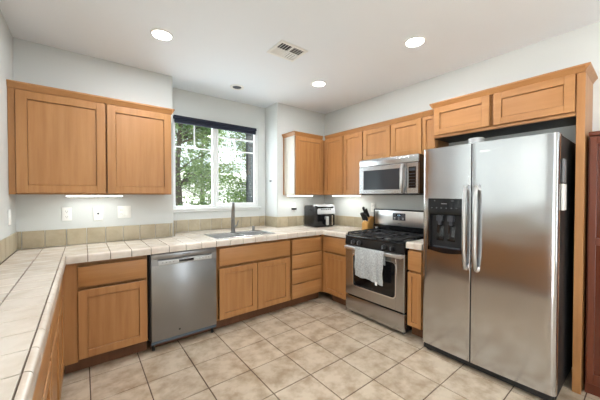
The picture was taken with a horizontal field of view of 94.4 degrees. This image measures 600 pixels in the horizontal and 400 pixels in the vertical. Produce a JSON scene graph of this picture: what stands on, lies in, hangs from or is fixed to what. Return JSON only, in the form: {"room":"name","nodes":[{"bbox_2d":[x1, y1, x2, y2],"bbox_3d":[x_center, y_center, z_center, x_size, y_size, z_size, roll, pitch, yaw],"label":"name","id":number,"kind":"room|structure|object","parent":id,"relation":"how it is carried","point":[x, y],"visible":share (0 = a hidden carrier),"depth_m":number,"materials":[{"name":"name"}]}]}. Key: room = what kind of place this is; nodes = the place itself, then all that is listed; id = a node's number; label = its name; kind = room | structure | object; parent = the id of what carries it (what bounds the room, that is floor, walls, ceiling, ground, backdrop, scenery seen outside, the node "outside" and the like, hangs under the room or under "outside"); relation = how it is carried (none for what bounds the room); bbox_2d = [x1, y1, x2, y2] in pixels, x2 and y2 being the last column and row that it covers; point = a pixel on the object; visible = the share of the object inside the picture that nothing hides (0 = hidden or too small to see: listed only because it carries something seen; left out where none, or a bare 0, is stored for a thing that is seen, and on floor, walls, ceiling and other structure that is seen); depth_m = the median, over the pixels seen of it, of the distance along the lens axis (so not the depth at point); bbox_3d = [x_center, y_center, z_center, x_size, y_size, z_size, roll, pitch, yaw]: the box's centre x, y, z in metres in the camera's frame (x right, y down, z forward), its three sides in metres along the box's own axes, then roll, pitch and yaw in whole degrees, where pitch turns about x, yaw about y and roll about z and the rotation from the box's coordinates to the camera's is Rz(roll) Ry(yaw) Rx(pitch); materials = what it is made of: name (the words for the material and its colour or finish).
{"room":"kitchen","nodes":[
{"label":"kitchen","id":0,"kind":"room"},
{"bbox_2d":[0,10,15,263],"bbox_3d":[-1.375,0.022,0.934,0.140,2.658,3.320,-1,1,-38],"label":"wall","id":1,"kind":"structure","parent":0,"point":[7,201],"depth_m":2.00,"materials":[{"name":"white paint"}]},
{"bbox_2d":[8,209,10,224],"bbox_3d":[-2.177,0.129,2.084,0.010,0.118,0.070,-1,1,-38],"label":"light switch","id":2,"kind":"object","parent":1,"relation":"attached to","point":[9,210],"visible":1,"depth_m":2.06,"materials":[{"name":"white plastic"}]},
{"bbox_2d":[13,37,173,250],"bbox_3d":[-2.053,-0.007,2.791,1.360,2.658,0.443,-1,1,-38],"label":"wall","id":3,"kind":"structure","parent":0,"point":[33,63],"depth_m":2.57,"materials":[{"name":"white paint"}]},
{"bbox_2d":[62,207,71,220],"bbox_3d":[-2.085,0.126,2.481,0.070,0.118,0.010,-1,1,-38],"label":"wall outlet","id":4,"kind":"object","parent":3,"relation":"attached to","point":[66,211],"visible":1,"depth_m":2.48,"materials":[{"name":"white plastic"}]},
{"bbox_2d":[6,79,174,194],"bbox_3d":[-1.793,-0.474,2.522,1.164,0.848,0.287,-1,1,-38],"label":"upper cabinet","id":5,"kind":"object","parent":3,"relation":"attached to","point":[61,141],"visible":1,"depth_m":2.34,"materials":[{"name":"brown wood"}]},
{"bbox_2d":[65,194,122,196],"bbox_3d":[-1.822,-0.040,2.474,0.410,0.018,0.060,-1,1,-38],"label":"light","id":6,"kind":"object","parent":5,"relation":"attached to","point":[66,195],"visible":0.95,"depth_m":2.42,"materials":[{"name":"white plastic"}]},
{"bbox_2d":[93,207,102,220],"bbox_3d":[-1.905,0.130,2.619,0.074,0.128,0.014,-1,1,-38],"label":"jack plate","id":7,"kind":"object","parent":3,"relation":"attached to","point":[97,211],"visible":1,"depth_m":2.62,"materials":[{"name":"white plastic"}]},
{"bbox_2d":[117,206,130,217],"bbox_3d":[-1.740,0.118,2.750,0.114,0.120,0.010,-1,1,-38],"label":"wall outlet","id":8,"kind":"object","parent":3,"relation":"attached to","point":[122,211],"visible":1,"depth_m":2.75,"materials":[{"name":"white plastic"}]},
{"bbox_2d":[0,215,373,262],"bbox_3d":[-0.093,0.336,2.230,3.468,0.144,3.510,-1,1,-38],"label":"backsplash","id":9,"kind":"structure","parent":3,"relation":"attached to","point":[42,238],"depth_m":2.80,"materials":[{"name":"tile"}]},
{"bbox_2d":[172,87,264,232],"bbox_3d":[-1.072,-0.022,3.735,1.350,2.658,0.165,-1,1,-38],"label":"wall","id":10,"kind":"structure","parent":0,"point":[186,103],"depth_m":3.71,"materials":[{"name":"white paint"}]},
{"bbox_2d":[173,115,256,134],"bbox_3d":[-1.067,-0.972,3.637,1.105,0.088,0.052,-1,1,-38],"label":"roller blind","id":11,"kind":"object","parent":10,"relation":"attached to","point":[177,118],"visible":1,"depth_m":3.56,"materials":[{"name":"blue fabric"}]},
{"bbox_2d":[173,119,257,207],"bbox_3d":[-1.089,-0.467,3.712,1.157,1.123,0.079,-1,1,-38],"label":"window","id":12,"kind":"structure","parent":10,"relation":"attached to","point":[214,149],"depth_m":3.67,"materials":[{"name":"white plastic"}]},
{"bbox_2d":[246,133,253,201],"bbox_3d":[-1.273,-0.024,3.846,4.600,2.658,0.257,-1,1,-38],"label":"wall","id":13,"kind":"structure","parent":0,"point":[249,145],"depth_m":4.24,"materials":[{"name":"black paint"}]},
{"bbox_2d":[265,103,324,227],"bbox_3d":[-0.045,-0.032,4.362,1.040,2.658,0.443,-1,1,-38],"label":"wall","id":14,"kind":"structure","parent":0,"point":[280,118],"depth_m":4.00,"materials":[{"name":"white paint"}]},
{"bbox_2d":[282,131,322,194],"bbox_3d":[0.051,-0.497,3.963,0.554,0.848,0.287,-1,1,-38],"label":"upper cabinet","id":15,"kind":"object","parent":14,"relation":"attached to","point":[302,152],"visible":1,"depth_m":3.84,"materials":[{"name":"brown wood"}]},
{"bbox_2d":[0,0,599,113],"bbox_3d":[-0.526,-1.350,-0.113,7.405,0.120,7.440,-1,1,-38],"label":"ceiling","id":16,"kind":"structure","parent":0,"point":[357,47],"depth_m":2.25,"materials":[{"name":"white paint"}]},
{"bbox_2d":[150,28,173,40],"bbox_3d":[-1.108,-1.322,2.228,0.170,0.010,0.170,-1,1,-38],"label":"recessed light","id":17,"kind":"object","parent":16,"relation":"in","point":[161,34],"visible":1,"depth_m":2.21,"materials":[{"name":"white plastic"}]},
{"bbox_2d":[230,84,243,89],"bbox_3d":[-0.750,-1.339,3.305,0.164,0.010,0.164,-1,1,-38],"label":"recessed light","id":18,"kind":"object","parent":16,"relation":"in","point":[234,86],"visible":1,"depth_m":3.30,"materials":[{"name":"white plastic"}]},
{"bbox_2d":[267,40,307,61],"bbox_3d":[-0.114,-1.326,2.483,0.290,0.010,0.244,-1,1,-38],"label":"ceiling vent","id":19,"kind":"object","parent":16,"relation":"in","point":[285,50],"visible":1,"depth_m":2.47,"materials":[{"name":"white plastic"}]},
{"bbox_2d":[312,81,325,86],"bbox_3d":[0.219,-1.338,3.202,0.170,0.010,0.170,-1,1,-38],"label":"recessed light","id":20,"kind":"object","parent":16,"relation":"in","point":[315,83],"visible":1,"depth_m":3.18,"materials":[{"name":"white plastic"}]},
{"bbox_2d":[404,36,425,46],"bbox_3d":[0.964,-1.324,2.329,0.170,0.010,0.170,-1,1,-38],"label":"recessed light","id":21,"kind":"object","parent":16,"relation":"in","point":[415,41],"visible":1,"depth_m":2.31,"materials":[{"name":"white plastic"}]},
{"bbox_2d":[61,290,599,399],"bbox_3d":[-0.368,1.374,-0.320,7.065,0.006,6.570,-1,1,-38],"label":"floor tiles","id":22,"kind":"structure","parent":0,"point":[340,377],"depth_m":2.19,"materials":[{"name":"beige tile"}]},
{"bbox_2d":[32,330,51,399],"bbox_3d":[-1.051,0.920,0.909,0.317,0.863,0.597,-1,1,-38],"label":"base cabinet","id":23,"kind":"object","parent":22,"relation":"on","point":[42,391],"visible":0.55,"depth_m":1.05,"materials":[{"name":"brown wood"}]},
{"bbox_2d":[50,294,59,399],"bbox_3d":[-1.403,0.912,1.360,0.317,0.863,0.542,-1,1,-38],"label":"base cabinet","id":24,"kind":"object","parent":22,"relation":"on","point":[54,328],"visible":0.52,"depth_m":1.49,"materials":[{"name":"brown wood"}]},
{"bbox_2d":[59,278,63,399],"bbox_3d":[-1.892,0.902,1.985,0.317,0.863,1.038,-1,1,-38],"label":"base cabinet","id":25,"kind":"object","parent":22,"relation":"on","point":[61,306],"visible":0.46,"depth_m":1.88,"materials":[{"name":"brown wood"}]},
{"bbox_2d":[63,255,147,373],"bbox_3d":[-1.693,0.895,2.431,0.553,0.863,0.587,-1,1,-38],"label":"base cabinet","id":26,"kind":"object","parent":22,"relation":"on","point":[105,301],"visible":0.89,"depth_m":2.19,"materials":[{"name":"brown wood"}]},
{"bbox_2d":[147,247,216,350],"bbox_3d":[-1.227,0.891,2.781,0.594,0.862,0.594,-1,1,-38],"label":"dishwasher","id":27,"kind":"object","parent":22,"relation":"on","point":[181,285],"visible":0.94,"depth_m":2.53,"materials":[{"name":"stainless steel"},{"name":"black plastic"}]},
{"bbox_2d":[213,238,289,328],"bbox_3d":[-0.639,0.882,3.253,0.898,0.863,0.584,-1,1,-38],"label":"base cabinet","id":28,"kind":"object","parent":22,"relation":"on","point":[253,279],"visible":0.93,"depth_m":2.99,"materials":[{"name":"brown wood"}]},
{"bbox_2d":[286,234,322,306],"bbox_3d":[-0.078,0.875,3.692,0.522,0.863,0.584,-1,1,-38],"label":"base cabinet","id":29,"kind":"object","parent":22,"relation":"on","point":[306,253],"visible":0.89,"depth_m":3.45,"materials":[{"name":"brown wood"}]},
{"bbox_2d":[322,235,346,305],"bbox_3d":[0.471,0.873,3.857,0.581,0.863,1.002,-1,1,-38],"label":"base cabinet","id":30,"kind":"object","parent":22,"relation":"on","point":[334,252],"visible":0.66,"depth_m":3.46,"materials":[{"name":"brown wood"}]},
{"bbox_2d":[0,215,373,399],"bbox_3d":[-0.093,0.365,2.230,3.468,0.203,3.510,-1,1,-38],"label":"countertop","id":31,"kind":"structure","parent":30,"relation":"on","point":[30,279],"depth_m":2.13,"materials":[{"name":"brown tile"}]},
{"bbox_2d":[230,202,238,232],"bbox_3d":[-0.787,0.204,3.310,0.072,0.365,0.101,0,1,26],"label":"faucet","id":32,"kind":"object","parent":31,"relation":"on","point":[233,225],"visible":1,"depth_m":3.28,"materials":[{"name":"silver metal"}]},
{"bbox_2d":[204,230,273,238],"bbox_3d":[-0.690,0.477,3.203,0.709,0.178,0.394,-1,1,-38],"label":"sink","id":33,"kind":"object","parent":31,"relation":"in","point":[250,232],"visible":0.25,"depth_m":3.23,"materials":[{"name":"silver metal"}]},
{"bbox_2d":[304,204,334,226],"bbox_3d":[0.292,0.221,4.003,0.334,0.320,0.384,-1,1,-29],"label":"coffee maker","id":34,"kind":"object","parent":31,"relation":"on","point":[316,215],"visible":1,"depth_m":3.89,"materials":[{"name":"black plastic"}]},
{"bbox_2d":[362,216,373,230],"bbox_3d":[0.880,0.295,3.593,0.134,0.184,0.090,-1,1,-38],"label":"knife block","id":35,"kind":"object","parent":31,"relation":"on","point":[365,225],"visible":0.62,"depth_m":3.56,"materials":[{"name":"brown wood"}]},
{"bbox_2d":[344,208,423,333],"bbox_3d":[0.980,0.716,3.128,0.630,1.200,0.760,-1,1,-38],"label":"gas range","id":36,"kind":"object","parent":22,"relation":"on","point":[386,304],"visible":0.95,"depth_m":2.98,"materials":[{"name":"silver metal"}]},
{"bbox_2d":[354,247,384,285],"bbox_3d":[0.728,0.697,2.935,0.049,0.354,0.376,-1,1,-38],"label":"dish towel","id":37,"kind":"object","parent":36,"relation":"hanging from","point":[369,263],"visible":1,"depth_m":2.91,"materials":[{"name":"grey fabric"}]},
{"bbox_2d":[346,232,422,245],"bbox_3d":[0.996,0.421,3.136,0.580,0.021,0.760,-1,1,-38],"label":"cooktop","id":38,"kind":"object","parent":36,"relation":"in","point":[354,237],"depth_m":2.98,"materials":[{"name":"black metal"}]},
{"bbox_2d":[407,249,422,337],"bbox_3d":[1.303,0.890,2.794,0.581,0.863,0.158,-1,1,-38],"label":"base cabinet","id":39,"kind":"object","parent":22,"relation":"on","point":[415,257],"visible":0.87,"depth_m":2.62,"materials":[{"name":"brown wood"}]},
{"bbox_2d":[406,239,422,250],"bbox_3d":[1.298,0.428,2.782,0.599,0.059,0.160,-1,1,-38],"label":"countertop","id":40,"kind":"structure","parent":39,"relation":"on","point":[417,244],"depth_m":2.61,"materials":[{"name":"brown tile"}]},
{"bbox_2d":[423,132,575,399],"bbox_3d":[1.582,0.438,2.287,0.718,1.782,0.892,-1,1,-38],"label":"refrigerator","id":41,"kind":"object","parent":22,"relation":"on","point":[498,239],"visible":0.99,"depth_m":2.00,"materials":[{"name":"silver metal"}]},
{"bbox_2d":[468,137,484,143],"bbox_3d":[1.386,-0.460,2.184,0.111,0.046,0.111,-1,1,-38],"label":"round tin","id":42,"kind":"object","parent":41,"relation":"on","point":[476,139],"visible":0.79,"depth_m":2.14,"materials":[{"name":"silver metal"}]},
{"bbox_2d":[561,159,566,209],"bbox_3d":[1.725,-0.100,1.814,0.080,0.335,0.016,-1,1,-38],"label":"holder","id":43,"kind":"object","parent":41,"relation":"attached to","point":[563,178],"visible":1,"depth_m":1.79,"materials":[{"name":"white plastic"}]},
{"bbox_2d":[561,184,566,209],"bbox_3d":[1.725,-0.019,1.815,0.080,0.172,0.016,-1,1,-38],"label":"paper","id":44,"kind":"object","parent":43,"relation":"on","point":[563,186],"depth_m":1.79,"materials":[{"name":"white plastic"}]},
{"bbox_2d":[572,71,592,394],"bbox_3d":[2.050,0.233,2.012,0.357,2.202,0.044,-1,1,-38],"label":"end panel","id":45,"kind":"object","parent":22,"relation":"on","point":[584,95],"visible":0.88,"depth_m":1.91,"materials":[{"name":"brown wood"}]},
{"bbox_2d":[585,131,599,397],"bbox_3d":[2.336,0.440,1.655,0.348,1.800,0.853,-1,1,-38],"label":"tall cabinet","id":46,"kind":"object","parent":22,"relation":"on","point":[592,350],"visible":1,"depth_m":1.88,"materials":[{"name":"red wood"}]},
{"bbox_2d":[325,21,599,227],"bbox_3d":[2.470,0.007,1.877,0.140,2.658,6.570,-1,1,-38],"label":"wall","id":47,"kind":"structure","parent":0,"point":[581,45],"depth_m":2.77,"materials":[{"name":"white paint"}]},
{"bbox_2d":[323,127,362,194],"bbox_3d":[0.583,-0.497,3.933,0.287,0.848,0.987,-1,1,-38],"label":"upper cabinet","id":48,"kind":"object","parent":47,"relation":"attached to","point":[342,151],"visible":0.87,"depth_m":3.72,"materials":[{"name":"brown wood"}]},
{"bbox_2d":[371,203,374,211],"bbox_3d":[0.967,0.099,3.678,0.010,0.118,0.070,-1,1,-38],"label":"wall outlet","id":49,"kind":"object","parent":47,"relation":"attached to","point":[372,204],"visible":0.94,"depth_m":3.68,"materials":[{"name":"white plastic"}]},
{"bbox_2d":[362,112,422,159],"bbox_3d":[1.124,-0.693,3.238,0.287,0.434,0.765,-1,1,-38],"label":"upper cabinet","id":50,"kind":"object","parent":47,"relation":"attached to","point":[400,136],"visible":0.69,"depth_m":3.10,"materials":[{"name":"brown wood"}]},
{"bbox_2d":[359,153,423,194],"bbox_3d":[1.077,-0.263,3.160,0.463,0.414,0.750,-1,1,-38],"label":"microwave","id":51,"kind":"object","parent":50,"relation":"attached to","point":[404,174],"visible":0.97,"depth_m":2.99,"materials":[{"name":"silver metal"}]},
{"bbox_2d":[422,109,448,153],"bbox_3d":[1.405,-0.480,2.882,0.287,0.848,0.143,-1,1,-38],"label":"upper cabinet","id":52,"kind":"object","parent":47,"relation":"attached to","point":[429,142],"visible":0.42,"depth_m":2.80,"materials":[{"name":"brown wood"}]},
{"bbox_2d":[429,62,597,142],"bbox_3d":[1.735,-0.754,2.379,0.381,0.335,1.084,-1,1,-38],"label":"upper cabinet","id":53,"kind":"object","parent":47,"relation":"attached to","point":[548,100],"visible":0.96,"depth_m":2.20,"materials":[{"name":"brown wood"}]},
{"label":"outside","id":54,"kind":"structure","parent":0,"visible":0},
{"bbox_3d":[-1.208,1.428,8.819,40.000,0.195,42.000,-1,1,-38],"label":"ground","id":55,"kind":"structure","parent":54,"visible":0},
{"bbox_2d":[175,123,241,205],"bbox_3d":[-2.790,-0.893,6.360,2.862,4.522,3.019,0,1,-17],"label":"tree","id":56,"kind":"object","parent":55,"relation":"on","point":[202,176],"visible":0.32,"depth_m":6.26,"materials":[{"name":"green plant"}]},
{"bbox_2d":[180,170,245,205],"bbox_3d":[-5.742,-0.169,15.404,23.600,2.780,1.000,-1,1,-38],"label":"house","id":57,"kind":"structure","parent":55,"relation":"on","point":[243,176],"depth_m":16.25,"materials":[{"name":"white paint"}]},
{"bbox_2d":[181,130,245,203],"bbox_3d":[-4.370,-1.608,12.347,3.949,5.760,3.442,0,1,22],"label":"tree","id":58,"kind":"object","parent":55,"relation":"on","point":[226,133],"visible":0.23,"depth_m":12.42,"materials":[{"name":"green plant"}]},
{"bbox_2d":[218,131,245,202],"bbox_3d":[-1.449,-1.132,8.935,3.074,4.917,2.827,0,1,15],"label":"tree","id":59,"kind":"object","parent":55,"relation":"on","point":[234,196],"visible":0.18,"depth_m":8.57,"materials":[{"name":"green plant"}]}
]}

